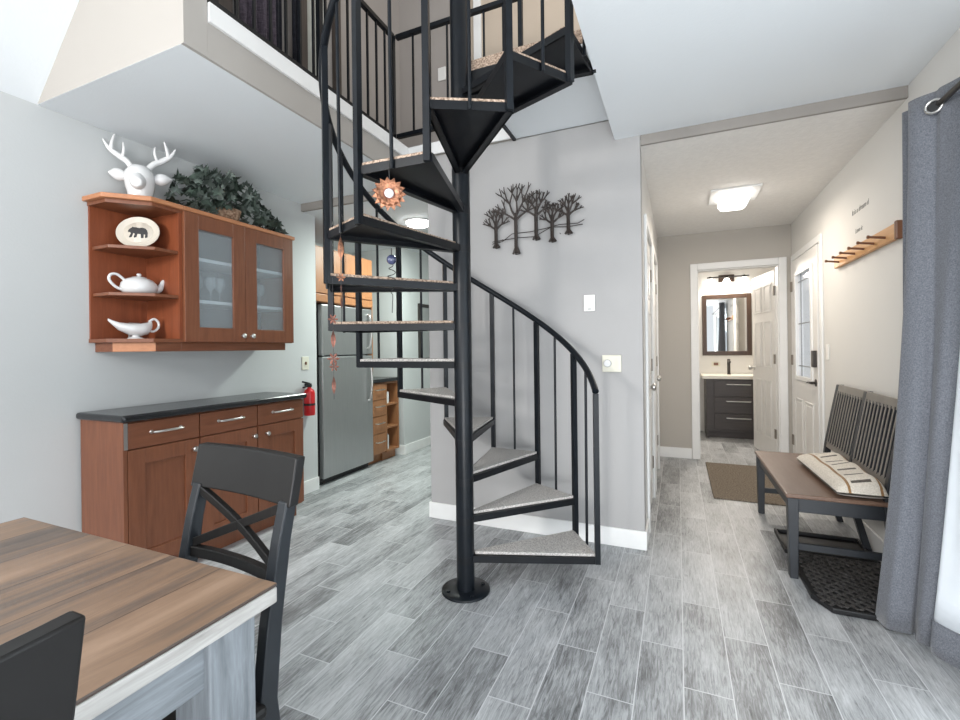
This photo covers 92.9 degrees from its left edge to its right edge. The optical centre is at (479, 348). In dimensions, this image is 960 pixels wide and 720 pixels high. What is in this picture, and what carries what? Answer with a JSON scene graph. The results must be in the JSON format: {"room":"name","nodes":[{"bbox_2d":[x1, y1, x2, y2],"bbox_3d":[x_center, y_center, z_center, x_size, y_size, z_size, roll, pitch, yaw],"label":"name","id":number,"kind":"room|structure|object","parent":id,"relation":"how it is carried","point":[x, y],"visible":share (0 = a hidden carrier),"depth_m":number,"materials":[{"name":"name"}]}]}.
{"room":"dining room","nodes":[
{"label":"dining room","id":0,"kind":"room"},
{"bbox_2d":[0,0,78,103],"bbox_3d":[-1.530,-2.890,0.350,3.220,3.513,3.254,-1,0,23],"label":"ceiling","id":1,"kind":"structure","parent":0,"point":[32,32],"depth_m":2.18,"materials":[{"name":"white paint"}]},
{"bbox_2d":[38,0,207,103],"bbox_3d":[-1.735,-1.863,2.162,1.140,1.207,0.105,-1,0,23],"label":"wall","id":2,"kind":"structure","parent":0,"point":[102,38],"depth_m":2.06,"materials":[{"name":"paint"}]},
{"bbox_2d":[205,21,399,160],"bbox_3d":[-0.874,-1.349,2.721,0.015,0.160,1.599,-1,0,23],"label":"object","id":3,"kind":"structure","parent":2,"relation":"attached to","point":[224,52],"depth_m":2.32,"materials":[{"name":"paint"}]},
{"bbox_2d":[207,2,407,154],"bbox_3d":[-0.863,-1.467,2.710,0.015,0.085,1.587,-1,0,23],"label":"trim","id":4,"kind":"structure","parent":2,"relation":"attached to","point":[217,18],"depth_m":2.35,"materials":[{"name":"white wood"}]},
{"bbox_2d":[0,91,317,531],"bbox_3d":[-2.572,0.017,1.824,0.170,2.530,5.100,-1,0,23],"label":"wall","id":5,"kind":"structure","parent":0,"point":[51,373],"depth_m":2.44,"materials":[{"name":"grey paint"}]},
{"bbox_2d":[82,192,182,351],"bbox_3d":[-1.963,-0.412,2.598,0.339,0.858,0.340,-1,0,23],"label":"corner shelf unit","id":6,"kind":"object","parent":5,"relation":"attached to","point":[161,260],"visible":0.98,"depth_m":2.64,"materials":[{"name":"brown wood"}]},
{"bbox_2d":[108,318,159,338],"bbox_3d":[-1.968,-0.118,2.605,0.098,0.125,0.251,-1,0,33],"label":"gravy boat","id":7,"kind":"object","parent":6,"relation":"on","point":[136,330],"visible":0.98,"depth_m":2.58,"materials":[{"name":"white ceramic"}]},
{"bbox_2d":[107,272,163,292],"bbox_3d":[-1.968,-0.372,2.637,0.167,0.123,0.263,-1,0,3],"label":"teapot","id":8,"kind":"object","parent":6,"relation":"on","point":[137,284],"visible":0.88,"depth_m":2.57,"materials":[{"name":"white ceramic"}]},
{"bbox_2d":[116,217,159,245],"bbox_3d":[-1.971,-0.672,2.633,0.225,0.186,0.047,-1,0,-11],"label":"plate","id":9,"kind":"object","parent":6,"relation":"on","point":[135,231],"visible":0.95,"depth_m":2.63,"materials":[{"name":"white ceramic"}]},
{"bbox_2d":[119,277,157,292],"bbox_3d":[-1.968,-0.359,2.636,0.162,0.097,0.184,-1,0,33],"label":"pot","id":10,"kind":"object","parent":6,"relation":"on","point":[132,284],"depth_m":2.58,"materials":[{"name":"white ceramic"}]},
{"bbox_2d":[102,134,175,196],"bbox_3d":[-1.966,-1.035,2.633,0.354,0.386,0.178,-1,0,-27],"label":"bust","id":11,"kind":"object","parent":6,"relation":"on","point":[138,179],"visible":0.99,"depth_m":2.61,"materials":[{"name":"white ceramic"}]},
{"bbox_2d":[158,206,294,351],"bbox_3d":[-1.709,-0.415,3.138,0.376,0.858,0.852,-1,0,23],"label":"upper cabinet","id":12,"kind":"object","parent":5,"relation":"attached to","point":[237,276],"visible":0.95,"depth_m":3.12,"materials":[{"name":"brown wood"}]},
{"bbox_2d":[164,163,288,233],"bbox_3d":[-1.696,-1.026,3.162,0.363,0.376,0.867,-1,0,23],"label":"ivy","id":13,"kind":"object","parent":12,"relation":"on","point":[250,204],"visible":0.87,"depth_m":3.00,"materials":[{"name":"green plant"}]},
{"bbox_2d":[216,206,240,220],"bbox_3d":[-1.726,-0.893,3.109,0.184,0.095,0.181,-1,0,23],"label":"basket","id":14,"kind":"object","parent":12,"relation":"on","point":[235,214],"depth_m":3.05,"materials":[{"name":"brown wicker"}]},
{"bbox_2d":[199,258,281,278],"bbox_3d":[-1.749,-0.553,3.143,0.277,0.020,0.793,-1,0,23],"label":"shelf","id":15,"kind":"object","parent":12,"relation":"attached to","point":[206,266],"depth_m":3.16,"materials":[{"name":"glass"}]},
{"bbox_2d":[199,300,281,311],"bbox_3d":[-1.746,-0.293,3.143,0.277,0.020,0.793,-1,0,23],"label":"shelf","id":16,"kind":"object","parent":12,"relation":"attached to","point":[205,305],"depth_m":3.17,"materials":[{"name":"glass"}]},
{"bbox_2d":[302,357,308,369],"bbox_3d":[-1.526,0.127,3.998,0.016,0.115,0.080,-1,0,23],"label":"light switch","id":17,"kind":"object","parent":5,"relation":"attached to","point":[305,360],"visible":1,"depth_m":4.00,"materials":[{"name":"white plastic"}]},
{"bbox_2d":[302,381,314,415],"bbox_3d":[-1.494,0.428,3.970,0.096,0.301,0.124,-1,0,23],"label":"fire extinguisher","id":18,"kind":"object","parent":5,"relation":"attached to","point":[309,401],"visible":0.99,"depth_m":3.95,"materials":[{"name":"red metal"}]},
{"bbox_2d":[304,476,318,494],"bbox_3d":[-1.564,1.212,3.878,0.016,0.115,0.540,-1,0,23],"label":"baseboard","id":19,"kind":"structure","parent":5,"relation":"attached to","point":[311,485],"depth_m":4.03,"materials":[{"name":"white wood"}]},
{"bbox_2d":[37,44,376,203],"bbox_3d":[-1.402,-1.277,2.933,1.123,0.030,1.780,-1,0,23],"label":"ceiling","id":20,"kind":"structure","parent":0,"point":[175,96],"depth_m":2.53,"materials":[{"name":"white paint"}]},
{"bbox_2d":[233,0,400,141],"bbox_3d":[-1.278,-2.817,3.294,0.100,2.635,2.345,-1,0,23],"label":"wall","id":21,"kind":"structure","parent":0,"point":[379,7],"depth_m":3.93,"materials":[{"name":"beige paint"}]},
{"bbox_2d":[239,0,276,45],"bbox_3d":[-1.356,-2.573,2.801,0.061,2.120,0.294,-1,0,23],"label":"drape","id":22,"kind":"object","parent":21,"relation":"hanging from","point":[245,6],"visible":0.3,"depth_m":2.80,"materials":[{"name":"purple fabric"}]},
{"bbox_2d":[276,0,281,49],"bbox_3d":[-1.289,-2.574,2.903,0.020,2.120,0.061,-1,0,8],"label":"drape","id":23,"kind":"object","parent":21,"relation":"hanging from","point":[278,2],"visible":0.41,"depth_m":2.92,"materials":[{"name":"fabric"}]},
{"bbox_2d":[292,0,301,62],"bbox_3d":[-1.237,-2.575,3.074,0.038,2.120,0.089,-1,0,23],"label":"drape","id":24,"kind":"object","parent":21,"relation":"hanging from","point":[295,41],"visible":0.23,"depth_m":3.04,"materials":[{"name":"black fabric"}]},
{"bbox_2d":[315,243,351,254],"bbox_3d":[-1.689,0.026,4.929,0.679,2.490,1.540,-1,0,23],"label":"wall","id":25,"kind":"structure","parent":0,"point":[317,244],"depth_m":5.45,"materials":[{"name":"grey paint"}]},
{"bbox_2d":[315,245,372,308],"bbox_3d":[-1.651,-0.689,4.677,0.705,0.520,0.845,-1,0,23],"label":"upper cabinet","id":26,"kind":"object","parent":25,"relation":"attached to","point":[321,291],"visible":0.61,"depth_m":4.46,"materials":[{"name":"brown wood"}]},
{"bbox_2d":[305,195,427,255],"bbox_3d":[-0.047,-1.250,5.169,3.530,0.060,3.340,-1,0,23],"label":"ceiling","id":27,"kind":"structure","parent":0,"point":[412,207],"depth_m":4.13,"materials":[{"name":"white paint"}]},
{"bbox_2d":[405,217,427,228],"bbox_3d":[-0.587,-1.184,4.336,0.240,0.058,0.240,-1,0,23],"label":"kitchen ceiling light","id":28,"kind":"object","parent":27,"relation":"attached to","point":[416,222],"visible":0.88,"depth_m":4.26,"materials":[{"name":"white glass"}]},
{"bbox_2d":[352,248,430,444],"bbox_3d":[-0.950,0.017,6.418,0.850,2.490,1.780,-1,0,23],"label":"wall","id":29,"kind":"structure","parent":0,"point":[414,415],"depth_m":5.56,"materials":[{"name":"grey paint"}]},
{"bbox_2d":[395,445,404,454],"bbox_3d":[-0.955,1.205,5.449,0.145,0.115,0.014,-1,0,23],"label":"baseboard","id":30,"kind":"structure","parent":29,"relation":"attached to","point":[401,450],"depth_m":5.44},
{"bbox_2d":[405,436,430,454],"bbox_3d":[-0.538,1.199,6.246,0.015,0.115,1.780,-1,0,23],"label":"baseboard","id":31,"kind":"structure","parent":29,"relation":"attached to","point":[411,447],"depth_m":5.68,"materials":[{"name":"white wood"}]},
{"bbox_2d":[418,303,429,357],"bbox_3d":[-0.710,-0.206,5.876,0.023,0.730,0.300,-1,0,23],"label":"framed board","id":32,"kind":"object","parent":29,"relation":"attached to","point":[425,308],"visible":0.4,"depth_m":5.87,"materials":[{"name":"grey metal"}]},
{"bbox_2d":[207,14,608,155],"bbox_3d":[0.064,-1.413,3.431,5.020,0.205,3.640,-1,0,23],"label":"floor","id":33,"kind":"structure","parent":0,"point":[207,14],"depth_m":3.11,"materials":[{"name":"paint"}]},
{"bbox_2d":[219,0,232,12],"bbox_3d":[-1.519,-2.566,2.552,0.038,2.130,0.260,-1,0,23],"label":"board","id":34,"kind":"object","parent":33,"relation":"on","point":[228,4],"visible":0.02,"depth_m":2.63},
{"bbox_2d":[207,0,395,137],"bbox_3d":[-0.985,-1.968,2.814,0.034,0.920,1.600,-1,0,23],"label":"loft railing","id":35,"kind":"object","parent":33,"relation":"on","point":[318,4],"visible":0.45,"depth_m":2.81,"materials":[{"name":"black metal"}]},
{"bbox_2d":[301,0,307,68],"bbox_3d":[-1.247,-2.570,3.178,0.038,2.130,0.075,-1,0,23],"label":"board","id":36,"kind":"object","parent":33,"relation":"on","point":[303,2],"visible":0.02,"depth_m":3.18,"materials":[{"name":"grey wood"}]},
{"bbox_2d":[307,0,323,74],"bbox_3d":[-1.204,-2.570,3.309,0.013,2.130,0.180,-1,0,23],"label":"board","id":37,"kind":"object","parent":33,"relation":"on","point":[309,23],"visible":0.02,"depth_m":3.26,"materials":[{"name":"grey wood"}]},
{"bbox_2d":[332,0,341,94],"bbox_3d":[-1.105,-2.571,3.506,0.038,2.130,0.060,-1,0,23],"label":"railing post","id":38,"kind":"object","parent":33,"relation":"on","point":[333,24],"visible":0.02,"depth_m":3.48,"materials":[{"name":"black metal"}]},
{"bbox_2d":[395,0,522,139],"bbox_3d":[-0.171,-1.976,3.344,1.030,0.925,0.034,-1,0,23],"label":"loft railing","id":39,"kind":"object","parent":33,"relation":"on","point":[496,4],"visible":0.4,"depth_m":3.37,"materials":[{"name":"black metal"}]},
{"bbox_2d":[399,0,579,147],"bbox_3d":[0.869,-2.844,3.695,3.720,2.635,0.100,-1,0,23],"label":"wall","id":40,"kind":"structure","parent":0,"point":[409,10],"depth_m":4.18,"materials":[{"name":"beige paint"}]},
{"bbox_2d":[438,66,445,81],"bbox_3d":[-0.347,-2.506,4.162,0.080,0.120,0.011,-1,0,23],"label":"wall plate","id":41,"kind":"object","parent":40,"relation":"attached to","point":[441,71],"visible":0.97,"depth_m":4.16,"materials":[{"name":"white plastic"}]},
{"bbox_2d":[473,0,481,59],"bbox_3d":[-0.021,-2.785,4.016,0.070,2.530,0.019,-1,0,23],"label":"trim","id":42,"kind":"structure","parent":40,"relation":"attached to","point":[477,22],"depth_m":4.01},
{"bbox_2d":[471,29,581,70],"bbox_3d":[0.388,-1.488,2.638,0.648,0.065,0.784,-1,0,23],"label":"floor","id":43,"kind":"structure","parent":0,"point":[492,59],"depth_m":2.35,"materials":[{"name":"beige carpet"}]},
{"bbox_2d":[428,121,645,530],"bbox_3d":[0.334,-0.094,3.160,1.500,2.680,0.115,-1,0,23],"label":"wall","id":44,"kind":"structure","parent":0,"point":[602,258],"depth_m":3.02,"materials":[{"name":"grey paint"}]},
{"bbox_2d":[301,191,376,211],"bbox_3d":[-0.968,-1.235,3.731,1.275,0.065,0.028,-1,0,23],"label":"trim","id":45,"kind":"structure","parent":44,"relation":"attached to","point":[316,205],"depth_m":3.88,"materials":[{"name":"paint"}]},
{"bbox_2d":[429,501,431,516],"bbox_3d":[-0.347,1.197,3.454,0.014,0.115,0.130,-1,0,23],"label":"baseboard","id":46,"kind":"structure","parent":44,"relation":"attached to","point":[430,501],"depth_m":3.40,"materials":[{"name":"white wood"}]},
{"bbox_2d":[408,128,510,154],"bbox_3d":[-0.158,-1.476,3.279,0.825,0.085,0.015,-1,0,23],"label":"trim","id":47,"kind":"structure","parent":44,"relation":"attached to","point":[436,147],"depth_m":3.33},
{"bbox_2d":[502,125,515,140],"bbox_3d":[0.143,-1.457,2.911,0.020,0.070,0.470,-1,0,23],"label":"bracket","id":48,"kind":"structure","parent":44,"relation":"attached to","point":[504,127],"depth_m":3.02,"materials":[{"name":"black metal"}]},
{"bbox_2d":[483,182,583,254],"bbox_3d":[0.345,-0.882,3.061,0.705,0.482,0.050,-1,0,23],"label":"wall art","id":49,"kind":"object","parent":44,"relation":"attached to","point":[516,251],"visible":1,"depth_m":3.05,"materials":[{"name":"brown metal"}]},
{"bbox_2d":[431,502,645,550],"bbox_3d":[0.329,1.188,3.099,1.510,0.115,0.015,-1,0,23],"label":"baseboard","id":50,"kind":"structure","parent":44,"relation":"attached to","point":[614,536],"depth_m":3.03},
{"bbox_2d":[584,295,594,310],"bbox_3d":[0.701,-0.293,2.925,0.070,0.104,0.021,-1,0,23],"label":"thermostat","id":51,"kind":"object","parent":44,"relation":"attached to","point":[589,300],"visible":1,"depth_m":2.92,"materials":[{"name":"white plastic"}]},
{"bbox_2d":[602,355,621,371],"bbox_3d":[0.827,0.093,2.867,0.117,0.107,0.030,-1,0,23],"label":"thermostat","id":52,"kind":"object","parent":44,"relation":"attached to","point":[610,363],"visible":1,"depth_m":2.87,"materials":[{"name":"white plastic"}]},
{"bbox_2d":[640,85,907,145],"bbox_3d":[1.576,-1.290,2.562,1.277,0.061,0.019,-1,0,23],"label":"trim","id":53,"kind":"structure","parent":44,"relation":"attached to","point":[898,93],"depth_m":2.52,"materials":[{"name":"paint"}]},
{"bbox_2d":[505,44,607,138],"bbox_3d":[0.391,-1.448,2.642,0.648,0.015,0.774,-1,0,23],"label":"ceiling","id":54,"kind":"structure","parent":0,"point":[580,103],"depth_m":2.78,"materials":[{"name":"white paint"}]},
{"bbox_2d":[198,431,959,719],"bbox_3d":[0.023,1.310,3.158,5.500,0.120,9.600,-1,0,23],"label":"floor","id":55,"kind":"structure","parent":0,"point":[710,621],"depth_m":2.03,"materials":[{"name":"grey wood"}]},
{"bbox_2d":[0,611,85,719],"bbox_3d":[-0.686,0.763,0.364,0.586,0.992,0.446,-1,0,23],"label":"dining chair","id":56,"kind":"object","parent":55,"relation":"on","point":[40,667],"visible":1,"depth_m":0.42,"materials":[{"name":"black wood"}]},
{"bbox_2d":[0,517,276,719],"bbox_3d":[-1.238,0.886,0.387,1.030,0.760,1.715,-1,0,23],"label":"dining table","id":57,"kind":"object","parent":55,"relation":"on","point":[164,634],"visible":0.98,"depth_m":0.88,"materials":[{"name":"brown wood"}]},
{"bbox_2d":[80,413,198,556],"bbox_3d":[-1.893,0.827,2.584,0.418,0.893,0.406,-1,0,23],"label":"base cabinet","id":58,"kind":"object","parent":55,"relation":"on","point":[136,477],"visible":0.76,"depth_m":2.44,"materials":[{"name":"brown wood"}]},
{"bbox_2d":[76,392,306,422],"bbox_3d":[-1.748,0.359,2.960,0.427,0.038,1.253,-1,0,23],"label":"countertop","id":59,"kind":"structure","parent":58,"relation":"on","point":[162,410],"depth_m":2.69,"materials":[{"name":"black stone"}]},
{"bbox_2d":[197,405,257,547],"bbox_3d":[-1.732,0.825,2.957,0.418,0.893,0.403,-1,0,23],"label":"base cabinet","id":60,"kind":"object","parent":55,"relation":"on","point":[236,426],"visible":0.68,"depth_m":2.89,"materials":[{"name":"brown wood"}]},
{"bbox_2d":[162,442,304,719],"bbox_3d":[-0.715,0.763,1.004,0.446,0.992,0.586,-1,0,28],"label":"dining chair","id":61,"kind":"object","parent":55,"relation":"on","point":[274,476],"visible":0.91,"depth_m":1.14,"materials":[{"name":"black wood"}]},
{"bbox_2d":[250,399,303,532],"bbox_3d":[-1.569,0.823,3.330,0.418,0.893,0.408,-1,0,23],"label":"base cabinet","id":62,"kind":"object","parent":55,"relation":"on","point":[279,426],"visible":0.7,"depth_m":3.25,"materials":[{"name":"brown wood"}]},
{"bbox_2d":[316,304,372,484],"bbox_3d":[-1.589,0.428,4.674,0.756,1.685,0.757,-1,0,23],"label":"refrigerator","id":63,"kind":"object","parent":55,"relation":"on","point":[344,416],"visible":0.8,"depth_m":4.46,"materials":[{"name":"silver metal"}]},
{"bbox_2d":[368,382,385,464],"bbox_3d":[-1.397,0.823,5.150,0.721,0.890,0.240,-1,0,23],"label":"base cabinet","id":64,"kind":"object","parent":55,"relation":"on","point":[379,389],"visible":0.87,"depth_m":5.02,"materials":[{"name":"brown wood"}]},
{"bbox_2d":[373,377,396,382],"bbox_3d":[-1.367,0.356,5.283,0.720,0.038,0.518,-1,0,23],"label":"countertop","id":65,"kind":"structure","parent":64,"relation":"on","point":[375,379],"depth_m":5.13,"materials":[{"name":"black stone"}]},
{"bbox_2d":[368,260,372,368],"bbox_3d":[-1.484,-0.307,5.082,0.680,1.289,0.023,-1,0,23],"label":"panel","id":66,"kind":"object","parent":65,"relation":"on","point":[370,260],"visible":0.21,"depth_m":4.95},
{"bbox_2d":[381,381,398,460],"bbox_3d":[-1.316,0.822,5.387,0.680,0.890,0.256,-1,0,23],"label":"base cabinet","id":67,"kind":"object","parent":55,"relation":"on","point":[392,408],"visible":0.27,"depth_m":5.37,"materials":[{"name":"brown wood"}]},
{"bbox_2d":[318,0,600,602],"bbox_3d":[-0.096,-0.609,2.367,1.382,3.720,1.383,-1,0,23],"label":"spiral staircase","id":68,"kind":"structure","parent":55,"relation":"on","point":[481,102],"depth_m":2.32,"materials":[{"name":"black metal"}]},
{"bbox_2d":[327,277,339,392],"bbox_3d":[-0.632,-0.044,1.964,0.056,0.525,0.014,-1,0,-17],"label":"door chime","id":69,"kind":"object","parent":68,"relation":"hanging from","point":[333,338],"visible":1,"depth_m":1.96,"materials":[{"name":"metal"}]},
{"bbox_2d":[337,233,345,323],"bbox_3d":[-0.580,-0.293,1.903,0.039,0.380,0.015,-1,0,-22],"label":"door chime","id":70,"kind":"object","parent":68,"relation":"hanging from","point":[340,244],"visible":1,"depth_m":1.90,"materials":[{"name":"metal"}]},
{"bbox_2d":[372,161,405,210],"bbox_3d":[-0.345,-0.620,1.734,0.131,0.191,0.022,-1,0,-10],"label":"ornament","id":71,"kind":"object","parent":68,"relation":"hanging from","point":[388,193],"visible":1,"depth_m":1.73,"materials":[{"name":"metal"}]},
{"bbox_2d":[387,248,396,312],"bbox_3d":[-0.423,-0.327,2.189,0.048,0.310,0.047,-1,0,23],"label":"ornament","id":72,"kind":"object","parent":68,"relation":"hanging from","point":[391,259],"visible":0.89,"depth_m":2.18,"materials":[{"name":"glass"}]},
{"bbox_2d":[704,379,753,438],"bbox_3d":[3.551,0.805,6.286,0.805,0.800,0.568,-1,0,23],"label":"vanity","id":73,"kind":"object","parent":55,"relation":"on","point":[728,403],"visible":0.68,"depth_m":6.11,"materials":[{"name":"black wood"}]},
{"bbox_2d":[700,373,752,379],"bbox_3d":[3.543,0.382,6.300,0.880,0.044,0.555,-1,0,23],"label":"countertop","id":74,"kind":"structure","parent":73,"relation":"on","point":[703,376],"depth_m":6.16,"materials":[{"name":"white stone"}]},
{"bbox_2d":[727,359,730,373],"bbox_3d":[3.487,0.252,6.388,0.052,0.216,0.157,-1,0,23],"label":"faucet","id":75,"kind":"object","parent":74,"relation":"on","point":[728,360],"visible":1,"depth_m":6.42,"materials":[{"name":"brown metal"}]},
{"bbox_2d":[705,462,785,505],"bbox_3d":[2.478,1.213,4.164,0.695,0.012,1.240,-1,0,23],"label":"rug","id":76,"kind":"object","parent":55,"relation":"on","point":[734,482],"visible":0.51,"depth_m":4.09,"materials":[{"name":"brown fabric"}]},
{"bbox_2d":[754,384,897,578],"bbox_3d":[2.107,0.741,2.842,0.543,0.966,1.109,-1,0,23],"label":"bench","id":77,"kind":"object","parent":55,"relation":"on","point":[861,423],"visible":0.73,"depth_m":2.54,"materials":[{"name":"black wood"}]},
{"bbox_2d":[796,452,888,498],"bbox_3d":[2.089,0.709,2.679,0.215,0.117,0.806,-1,0,22],"label":"lumbar cushion","id":78,"kind":"object","parent":77,"relation":"on","point":[844,477],"visible":1,"depth_m":2.48,"materials":[{"name":"beige fabric"}]},
{"bbox_2d":[774,528,880,563],"bbox_3d":[2.107,1.210,2.807,0.455,0.026,0.345,-1,0,23],"label":"tray","id":79,"kind":"object","parent":55,"relation":"on","point":[805,537],"visible":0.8,"depth_m":2.87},
{"bbox_2d":[799,552,880,621],"bbox_3d":[1.906,1.209,2.344,0.435,0.034,0.635,-1,0,23],"label":"rubber mat","id":80,"kind":"object","parent":55,"relation":"on","point":[843,586],"visible":0.74,"depth_m":2.33,"materials":[{"name":"black rubber"}]},
{"bbox_2d":[641,153,659,521],"bbox_3d":[1.486,-0.014,4.081,0.120,2.490,2.490,-1,0,23],"label":"wall","id":81,"kind":"structure","parent":0,"point":[646,203],"depth_m":3.17,"materials":[{"name":"white paint"}]},
{"bbox_2d":[645,518,649,550],"bbox_3d":[1.067,1.179,2.913,0.013,0.115,0.258,-1,0,23],"label":"baseboard","id":82,"kind":"structure","parent":81,"relation":"attached to","point":[647,522],"depth_m":2.85,"materials":[{"name":"white wood"}]},
{"bbox_2d":[644,214,655,532],"bbox_3d":[1.283,0.164,3.434,0.018,2.140,0.840,-1,0,23],"label":"trim","id":83,"kind":"structure","parent":81,"relation":"attached to","point":[647,231],"depth_m":3.06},
{"bbox_2d":[647,241,656,503],"bbox_3d":[1.256,0.198,3.450,0.169,2.046,0.706,-1,0,23],"label":"door","id":84,"kind":"structure","parent":81,"relation":"in","point":[653,386],"depth_m":3.56,"materials":[{"name":"white wood"}]},
{"bbox_2d":[653,244,659,490],"bbox_3d":[1.665,0.159,4.315,0.018,2.140,0.840,-1,0,23],"label":"trim","id":85,"kind":"structure","parent":81,"relation":"attached to","point":[654,252],"depth_m":4.64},
{"bbox_2d":[654,266,660,453],"bbox_3d":[1.638,0.193,4.331,0.169,2.046,0.706,-1,0,23],"label":"door","id":86,"kind":"structure","parent":81,"relation":"in","point":[658,377],"depth_m":4.45,"materials":[{"name":"white wood"}]},
{"bbox_2d":[657,224,792,452],"bbox_3d":[2.592,-0.028,5.023,1.400,2.490,0.120,-1,0,23],"label":"wall","id":87,"kind":"structure","parent":0,"point":[676,254],"depth_m":5.09,"materials":[{"name":"beige paint"}]},
{"bbox_2d":[660,446,691,458],"bbox_3d":[2.200,1.165,5.127,0.330,0.115,0.014,-1,0,23],"label":"baseboard","id":88,"kind":"structure","parent":87,"relation":"attached to","point":[676,452],"depth_m":5.12,"materials":[{"name":"white wood"}]},
{"bbox_2d":[690,257,788,458],"bbox_3d":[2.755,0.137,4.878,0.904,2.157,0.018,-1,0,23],"label":"trim","id":89,"kind":"structure","parent":87,"relation":"attached to","point":[781,261],"depth_m":4.80,"materials":[{"name":"white wood"}]},
{"bbox_2d":[748,269,776,451],"bbox_3d":[3.255,0.173,5.208,0.169,2.046,0.746,-1,0,15],"label":"door","id":90,"kind":"structure","parent":87,"relation":"in","point":[763,286],"depth_m":5.16,"materials":[{"name":"white wood"}]},
{"bbox_2d":[698,267,774,430],"bbox_3d":[3.585,-0.040,6.658,1.920,2.490,0.130,-1,0,23],"label":"wall","id":91,"kind":"structure","parent":0,"point":[739,364],"depth_m":6.62,"materials":[{"name":"white paint"}]},
{"bbox_2d":[712,362,719,365],"bbox_3d":[3.436,0.222,6.647,0.110,0.070,0.010,-1,0,23],"label":"outlet","id":92,"kind":"object","parent":91,"relation":"attached to","point":[713,363],"visible":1,"depth_m":6.64,"materials":[{"name":"white plastic"}]},
{"bbox_2d":[702,293,751,354],"bbox_3d":[3.552,-0.345,6.580,0.630,0.880,0.033,-1,0,23],"label":"bathroom mirror","id":93,"kind":"object","parent":91,"relation":"attached to","point":[726,318],"visible":1,"depth_m":6.58,"materials":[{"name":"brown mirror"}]},
{"bbox_2d":[706,274,748,287],"bbox_3d":[3.534,-0.980,6.532,0.550,0.170,0.128,-1,0,23],"label":"vanity light","id":94,"kind":"object","parent":91,"relation":"attached to","point":[726,279],"visible":1,"depth_m":6.54,"materials":[{"name":"glass"}]},
{"bbox_2d":[572,0,959,139],"bbox_3d":[0.595,-1.416,0.320,1.570,0.214,4.875,-1,0,23],"label":"ceiling","id":95,"kind":"structure","parent":0,"point":[660,65],"depth_m":2.02,"materials":[{"name":"white paint"}]},
{"bbox_2d":[640,99,905,237],"bbox_3d":[2.662,-1.294,4.542,1.700,0.040,4.475,-1,0,23],"label":"ceiling","id":96,"kind":"structure","parent":0,"point":[794,160],"depth_m":3.17,"materials":[{"name":"white paint"}]},
{"bbox_2d":[708,183,762,211],"bbox_3d":[2.076,-1.216,3.736,0.355,0.100,0.380,-1,0,23],"label":"hall ceiling light","id":97,"kind":"object","parent":96,"relation":"attached to","point":[733,198],"visible":1,"depth_m":3.64,"materials":[{"name":"white glass"}]},
{"bbox_2d":[718,190,750,211],"bbox_3d":[2.079,-1.208,3.741,0.215,0.084,0.270,-1,0,23],"label":"diffuser","id":98,"kind":"object","parent":97,"relation":"attached to","point":[732,200],"depth_m":3.64,"materials":[{"name":"white glass"}]},
{"bbox_2d":[791,27,959,539],"bbox_3d":[1.810,-0.048,1.286,0.140,2.550,7.600,-1,0,23],"label":"wall","id":99,"kind":"structure","parent":0,"point":[863,297],"depth_m":2.84,"materials":[{"name":"white paint"}]},
{"bbox_2d":[790,244,820,453],"bbox_3d":[2.967,0.169,4.170,0.102,2.063,0.922,-1,0,25],"label":"door","id":100,"kind":"structure","parent":99,"relation":"in","point":[806,436],"depth_m":4.10,"materials":[{"name":"white wood"}]},
{"bbox_2d":[791,233,824,452],"bbox_3d":[2.974,0.138,4.161,0.018,2.150,1.060,-1,0,23],"label":"trim","id":101,"kind":"structure","parent":99,"relation":"attached to","point":[818,239],"depth_m":3.69,"materials":[{"name":"white wood"}]},
{"bbox_2d":[826,344,828,359],"bbox_3d":[2.724,0.026,3.577,0.007,0.120,0.070,-1,0,23],"label":"light switch","id":102,"kind":"object","parent":99,"relation":"attached to","point":[827,345],"visible":1,"depth_m":3.57,"materials":[{"name":"white plastic"}]},
{"bbox_2d":[852,198,868,214],"bbox_3d":[2.431,-0.902,2.919,0.001,0.034,0.293,-1,0,23],"label":"wall lettering","id":103,"kind":"object","parent":99,"relation":"attached to","point":[862,206],"depth_m":2.90},
{"bbox_2d":[842,517,883,552],"bbox_3d":[2.370,1.163,2.734,0.014,0.115,2.050,-1,0,23],"label":"baseboard","id":104,"kind":"structure","parent":99,"relation":"attached to","point":[876,542],"depth_m":2.77,"materials":[{"name":"white wood"}]},
{"bbox_2d":[825,220,902,268],"bbox_3d":[2.351,-0.624,2.866,0.109,0.098,1.045,-1,0,23],"label":"peg rail","id":105,"kind":"object","parent":99,"relation":"attached to","point":[894,232],"visible":1,"depth_m":2.67,"materials":[{"name":"brown wood"}]},
{"bbox_2d":[936,80,959,105],"bbox_3d":[1.241,-0.988,0.312,0.106,0.056,3.370,-1,0,23],"label":"curtain rod","id":106,"kind":"object","parent":99,"relation":"attached to","point":[956,87],"visible":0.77,"depth_m":1.77,"materials":[{"name":"brown metal"}]},
{"bbox_2d":[875,77,959,669],"bbox_3d":[1.744,0.083,1.687,0.252,2.280,0.842,-1,0,23],"label":"curtain","id":107,"kind":"object","parent":106,"relation":"hanging from","point":[919,587],"visible":1,"depth_m":1.89,"materials":[{"name":"grey fabric"}]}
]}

